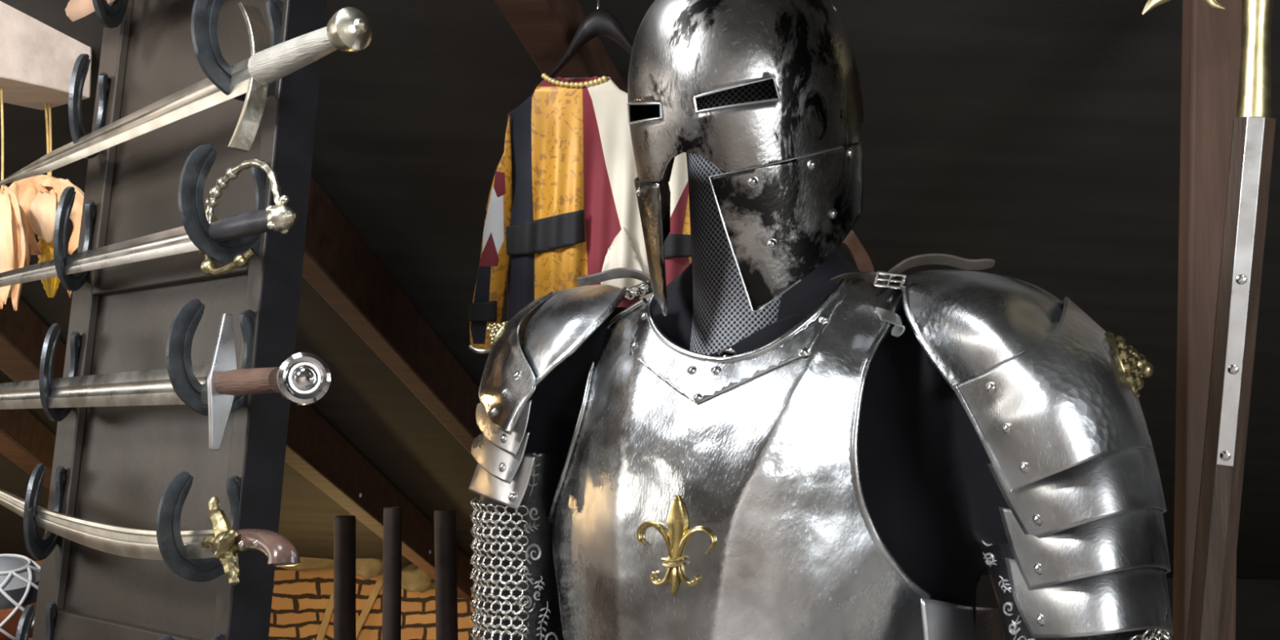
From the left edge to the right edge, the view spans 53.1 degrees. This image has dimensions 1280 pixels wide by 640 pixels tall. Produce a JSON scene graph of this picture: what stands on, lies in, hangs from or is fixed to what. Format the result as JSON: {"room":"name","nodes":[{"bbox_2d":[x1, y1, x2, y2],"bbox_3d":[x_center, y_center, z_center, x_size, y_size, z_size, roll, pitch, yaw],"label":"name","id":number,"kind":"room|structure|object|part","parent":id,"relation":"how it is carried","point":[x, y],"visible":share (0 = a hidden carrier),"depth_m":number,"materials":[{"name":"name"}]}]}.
{"room":"historic interior","nodes":[
{"label":"historic interior","id":0,"kind":"room"},
{"bbox_2d":[0,0,1279,579],"bbox_3d":[-0.033,-0.092,3.170,9.000,2.318,7.570,-1,-5,8],"label":"ceiling","id":1,"kind":"structure","parent":0,"point":[1040,140],"depth_m":2.58,"materials":[{"name":"brown wood"}]},
{"bbox_2d":[0,408,56,490],"bbox_3d":[-2.147,0.473,4.575,0.109,0.922,2.754,1,-5,-7],"label":"rafter","id":2,"kind":"object","parent":1,"relation":"attached to","point":[25,441],"visible":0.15,"depth_m":4.35,"materials":[{"name":"brown wood"}]},
{"bbox_2d":[0,297,66,382],"bbox_3d":[-1.727,0.223,3.894,0.118,1.030,3.098,0,-5,-5],"label":"rafter","id":3,"kind":"object","parent":1,"relation":"attached to","point":[23,333],"visible":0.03,"depth_m":3.42,"materials":[{"name":"brown wood"}]},
{"bbox_2d":[0,0,91,110],"bbox_3d":[-1.308,-0.503,1.919,0.160,0.176,0.947,-4,-6,36],"label":"timber beam","id":4,"kind":"structure","parent":1,"relation":"attached to","point":[37,60],"depth_m":2.18,"materials":[{"name":"beige wood"}]},
{"bbox_2d":[0,88,31,311],"bbox_3d":[-1.064,-0.205,2.157,0.089,0.378,0.095,0,-5,0],"label":"corn cob","id":5,"kind":"object","parent":4,"relation":"hanging from","point":[15,241],"visible":0.74,"depth_m":2.13,"materials":[{"name":"plant"}]},
{"bbox_2d":[8,102,84,297],"bbox_3d":[-1.034,-0.217,2.272,0.159,0.358,0.113,0,-5,0],"label":"corn cob","id":6,"kind":"object","parent":4,"relation":"hanging from","point":[38,196],"visible":0.56,"depth_m":2.25,"materials":[{"name":"plant"}]},
{"bbox_2d":[284,402,473,598],"bbox_3d":[-1.031,0.684,4.921,0.086,1.194,3.436,0,-5,5],"label":"rafter","id":7,"kind":"object","parent":1,"relation":"attached to","point":[314,449],"visible":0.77,"depth_m":4.62,"materials":[{"name":"brown wood"}]},
{"bbox_2d":[302,175,482,454],"bbox_3d":[-0.492,0.360,4.066,0.062,1.230,3.610,-1,-5,8],"label":"rafter","id":8,"kind":"object","parent":1,"relation":"attached to","point":[337,263],"visible":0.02,"depth_m":3.06,"materials":[{"name":"brown wood"}]},
{"bbox_2d":[493,0,627,93],"bbox_3d":[0.211,-0.018,3.110,0.079,1.172,3.627,-1,-5,17],"label":"rafter","id":9,"kind":"object","parent":1,"relation":"attached to","point":[546,28],"visible":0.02,"depth_m":1.98,"materials":[{"name":"brown wood"}]},
{"bbox_2d":[540,0,633,82],"bbox_3d":[-0.048,-0.423,1.903,0.200,0.167,0.034,0,-5,0],"label":"hanger","id":10,"kind":"object","parent":9,"relation":"hanging from","point":[599,22],"visible":0.7,"depth_m":1.89,"materials":[{"name":"black plastic"}]},
{"bbox_2d":[468,73,692,353],"bbox_3d":[-0.072,-0.145,1.881,0.355,0.458,0.146,0,-5,0],"label":"costume","id":11,"kind":"object","parent":10,"relation":"hanging from","point":[562,206],"visible":0.6,"depth_m":1.84,"materials":[{"name":"multicoloured fabric"}]},
{"bbox_3d":[-0.229,0.042,1.845,0.036,0.014,0.011,0,-5,0],"label":"cuff cord","id":12,"kind":"part","parent":11,"relation":"part of","materials":[{"name":"silver metal"}]},
{"bbox_3d":[-0.048,-0.143,1.917,0.300,0.456,0.070,0,-5,3],"label":"panel","id":13,"kind":"part","parent":11,"relation":"part of","materials":[{"name":"yellow fabric"}]},
{"bbox_3d":[-0.096,-0.344,1.837,0.096,0.026,0.018,-1,-5,8],"label":"bead trim","id":14,"kind":"part","parent":11,"relation":"part of","materials":[{"name":"gold metal"}]},
{"bbox_2d":[28,560,1279,639],"bbox_3d":[0.469,1.630,6.669,8.790,0.667,0.200,-1,-5,8],"label":"wall","id":15,"kind":"structure","parent":0,"point":[300,599],"depth_m":6.82,"materials":[{"name":"brick"}]},
{"bbox_2d":[279,556,333,572],"bbox_3d":[-1.758,1.274,6.789,0.340,0.124,0.188,0,-5,0],"label":"rubble stone","id":16,"kind":"object","parent":15,"relation":"on","point":[306,564],"visible":0.48,"depth_m":6.72,"materials":[{"name":"beige stone"}]},
{"bbox_2d":[355,558,382,579],"bbox_3d":[-1.430,1.289,6.745,0.187,0.147,0.186,0,-5,0],"label":"rubble stone","id":17,"kind":"object","parent":15,"relation":"on","point":[366,568],"visible":0.53,"depth_m":6.67,"materials":[{"name":"beige stone"}]},
{"bbox_2d":[401,563,435,592],"bbox_3d":[-1.155,1.353,6.719,0.228,0.154,0.178,0,-5,0],"label":"rubble stone","id":18,"kind":"object","parent":15,"relation":"attached to","point":[414,579],"visible":0.57,"depth_m":6.65,"materials":[{"name":"beige stone"}]},
{"bbox_3d":[0.000,1.525,1.076,10.000,0.060,12.400,0,-5,0],"label":"floor","id":19,"kind":"structure","parent":0,"visible":0},
{"bbox_2d":[14,0,327,639],"bbox_3d":[-0.645,0.458,1.621,0.514,2.128,0.231,-4,-6,42],"label":"display panel","id":20,"kind":"object","parent":19,"relation":"on","point":[153,467],"visible":0.77,"depth_m":1.65,"materials":[{"name":"black paint"}]},
{"bbox_2d":[64,0,115,21],"bbox_3d":[-0.575,-0.477,1.623,0.660,0.141,0.033,-4,-6,42],"label":"sword","id":21,"kind":"object","parent":20,"relation":"attached to","point":[75,10],"visible":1,"depth_m":1.81,"materials":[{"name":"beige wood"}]},
{"bbox_3d":[-0.644,0.439,1.606,0.412,0.110,0.022,-4,-6,42],"label":"rail","id":22,"kind":"part","parent":20,"relation":"part of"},
{"bbox_2d":[0,158,295,287],"bbox_3d":[-0.707,-0.097,1.666,0.893,0.130,0.034,-4,-6,41],"label":"sword","id":23,"kind":"object","parent":20,"relation":"attached to","point":[279,217],"visible":0.99,"depth_m":1.48,"materials":[{"name":"metal"}]},
{"bbox_3d":[-0.767,-0.080,1.728,0.720,0.036,0.006,-4,-6,42],"label":"blade","id":24,"kind":"part","parent":23,"relation":"part of","materials":[{"name":"metal"}]},
{"bbox_2d":[0,488,300,585],"bbox_3d":[-0.695,0.246,1.588,0.921,0.104,0.043,-4,-6,42],"label":"curved sabre","id":25,"kind":"object","parent":20,"relation":"attached to","point":[223,543],"visible":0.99,"depth_m":1.42,"materials":[{"name":"metal"}]},
{"bbox_3d":[-0.736,0.244,1.639,0.792,0.092,0.012,-4,-7,42],"label":"blade","id":26,"kind":"part","parent":25,"relation":"part of","materials":[{"name":"metal"}]},
{"bbox_2d":[0,313,330,450],"bbox_3d":[-0.686,0.086,1.640,0.976,0.152,0.056,-5,-7,43],"label":"broadsword","id":27,"kind":"object","parent":20,"relation":"attached to","point":[303,378],"visible":1,"depth_m":1.43,"materials":[{"name":"metal"}]},
{"bbox_3d":[-0.760,0.093,1.689,0.800,0.046,0.008,-4,-6,42],"label":"blade","id":28,"kind":"part","parent":27,"relation":"part of","materials":[{"name":"metal"}]},
{"bbox_3d":[-0.617,-0.073,1.679,0.412,0.054,0.018,-4,-6,42],"label":"rail","id":29,"kind":"part","parent":20,"relation":"part of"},
{"bbox_2d":[0,1,372,186],"bbox_3d":[-0.645,-0.267,1.663,0.981,0.177,0.046,-4,-7,43],"label":"longsword","id":30,"kind":"object","parent":20,"relation":"attached to","point":[348,29],"visible":0.99,"depth_m":1.47,"materials":[{"name":"metal"}]},
{"bbox_3d":[-0.726,-0.252,1.723,0.780,0.068,0.008,-4,-6,42],"label":"blade","id":31,"kind":"part","parent":30,"relation":"part of","materials":[{"name":"metal"}]},
{"bbox_2d":[315,587,333,639],"bbox_3d":[-1.700,1.702,6.789,0.210,0.545,0.035,3,-6,-31],"label":"wooden stake","id":32,"kind":"object","parent":19,"relation":"on","point":[329,611],"visible":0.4,"depth_m":6.81,"materials":[{"name":"brown wood"}]},
{"bbox_2d":[333,515,355,639],"bbox_3d":[-0.530,0.977,2.298,0.063,1.239,0.040,0,-5,0],"label":"pole","id":33,"kind":"object","parent":19,"relation":"on","point":[344,526],"visible":1,"depth_m":2.33,"materials":[{"name":"brown wood"}]},
{"bbox_2d":[355,574,382,639],"bbox_3d":[-1.505,1.661,6.747,0.332,0.627,0.031,2,-5,-21],"label":"wooden stake","id":34,"kind":"object","parent":19,"relation":"on","point":[366,609],"visible":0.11,"depth_m":6.78,"materials":[{"name":"brown wood"}]},
{"bbox_2d":[382,506,402,639],"bbox_3d":[-0.518,1.009,2.648,0.046,1.233,0.039,0,-5,0],"label":"pole","id":35,"kind":"object","parent":19,"relation":"on","point":[393,516],"visible":1,"depth_m":2.67,"materials":[{"name":"brown wood"}]},
{"bbox_2d":[434,508,457,639],"bbox_3d":[-0.354,0.982,2.398,0.079,1.245,0.041,0,-5,0],"label":"pole","id":36,"kind":"object","parent":19,"relation":"on","point":[445,522],"visible":1,"depth_m":2.42,"materials":[{"name":"brown wood"}]},
{"bbox_2d":[468,0,1173,639],"bbox_3d":[0.125,0.577,1.248,0.754,1.858,0.399,-2,-5,17],"label":"suit","id":37,"kind":"object","parent":19,"relation":"on","point":[786,438],"visible":1,"depth_m":1.17,"materials":[{"name":"metal"}]},
{"bbox_3d":[-0.141,0.048,1.436,0.084,0.159,0.218,0,-5,0],"label":"plate","id":38,"kind":"part","parent":37,"relation":"part of","materials":[{"name":"metal"}]},
{"bbox_3d":[0.011,-0.083,1.271,0.034,0.165,0.160,0,-5,3],"label":"cheek plate","id":39,"kind":"part","parent":37,"relation":"part of","materials":[{"name":"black metal"}]},
{"bbox_3d":[0.084,0.021,1.219,0.224,0.120,0.089,-2,-5,25],"label":"neck plate","id":40,"kind":"part","parent":37,"relation":"part of","materials":[{"name":"metal"}]},
{"bbox_3d":[0.144,-0.091,1.177,0.165,0.166,0.036,2,-5,-21],"label":"cheek plate","id":41,"kind":"part","parent":37,"relation":"part of","materials":[{"name":"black metal"}]},
{"bbox_3d":[0.326,0.342,1.243,0.021,0.165,0.219,-3,-6,35],"label":"plate","id":42,"kind":"part","parent":37,"relation":"part of","materials":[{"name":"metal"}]},
{"bbox_3d":[0.381,0.060,1.122,0.134,0.177,0.228,-4,-7,43],"label":"plate","id":43,"kind":"part","parent":37,"relation":"part of","materials":[{"name":"metal"}]},
{"bbox_2d":[1172,0,1242,639],"bbox_3d":[0.764,0.527,1.739,0.176,2.040,0.042,0,-5,0],"label":"timber post","id":44,"kind":"object","parent":19,"relation":"on","point":[1212,37],"visible":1,"depth_m":1.78,"materials":[{"name":"brown wood"}]},
{"bbox_2d":[1142,0,1275,639],"bbox_3d":[0.680,0.487,1.533,0.377,2.093,0.180,-5,-7,44],"label":"polearm","id":45,"kind":"object","parent":19,"relation":"on","point":[1253,131],"visible":1,"depth_m":1.54,"materials":[{"name":"brown wood"}]},
{"bbox_2d":[1235,0,1273,117],"bbox_3d":[0.752,-0.382,1.546,0.063,0.325,0.078,0,-5,0],"label":"socket","id":46,"kind":"object","parent":45,"relation":"attached to","point":[1254,92],"depth_m":1.54,"materials":[{"name":"metal"}]},
{"bbox_3d":[-1.047,1.055,2.050,0.180,1.040,0.180,0,-5,0],"label":"wooden stump","id":47,"kind":"object","parent":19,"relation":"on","visible":0},
{"bbox_2d":[0,553,40,639],"bbox_3d":[-1.046,0.461,2.099,0.156,0.148,0.156,0,-5,0],"label":"drum","id":48,"kind":"object","parent":47,"relation":"on","point":[20,575],"visible":0.69,"depth_m":2.06,"materials":[{"name":"grey paint"}]}
]}

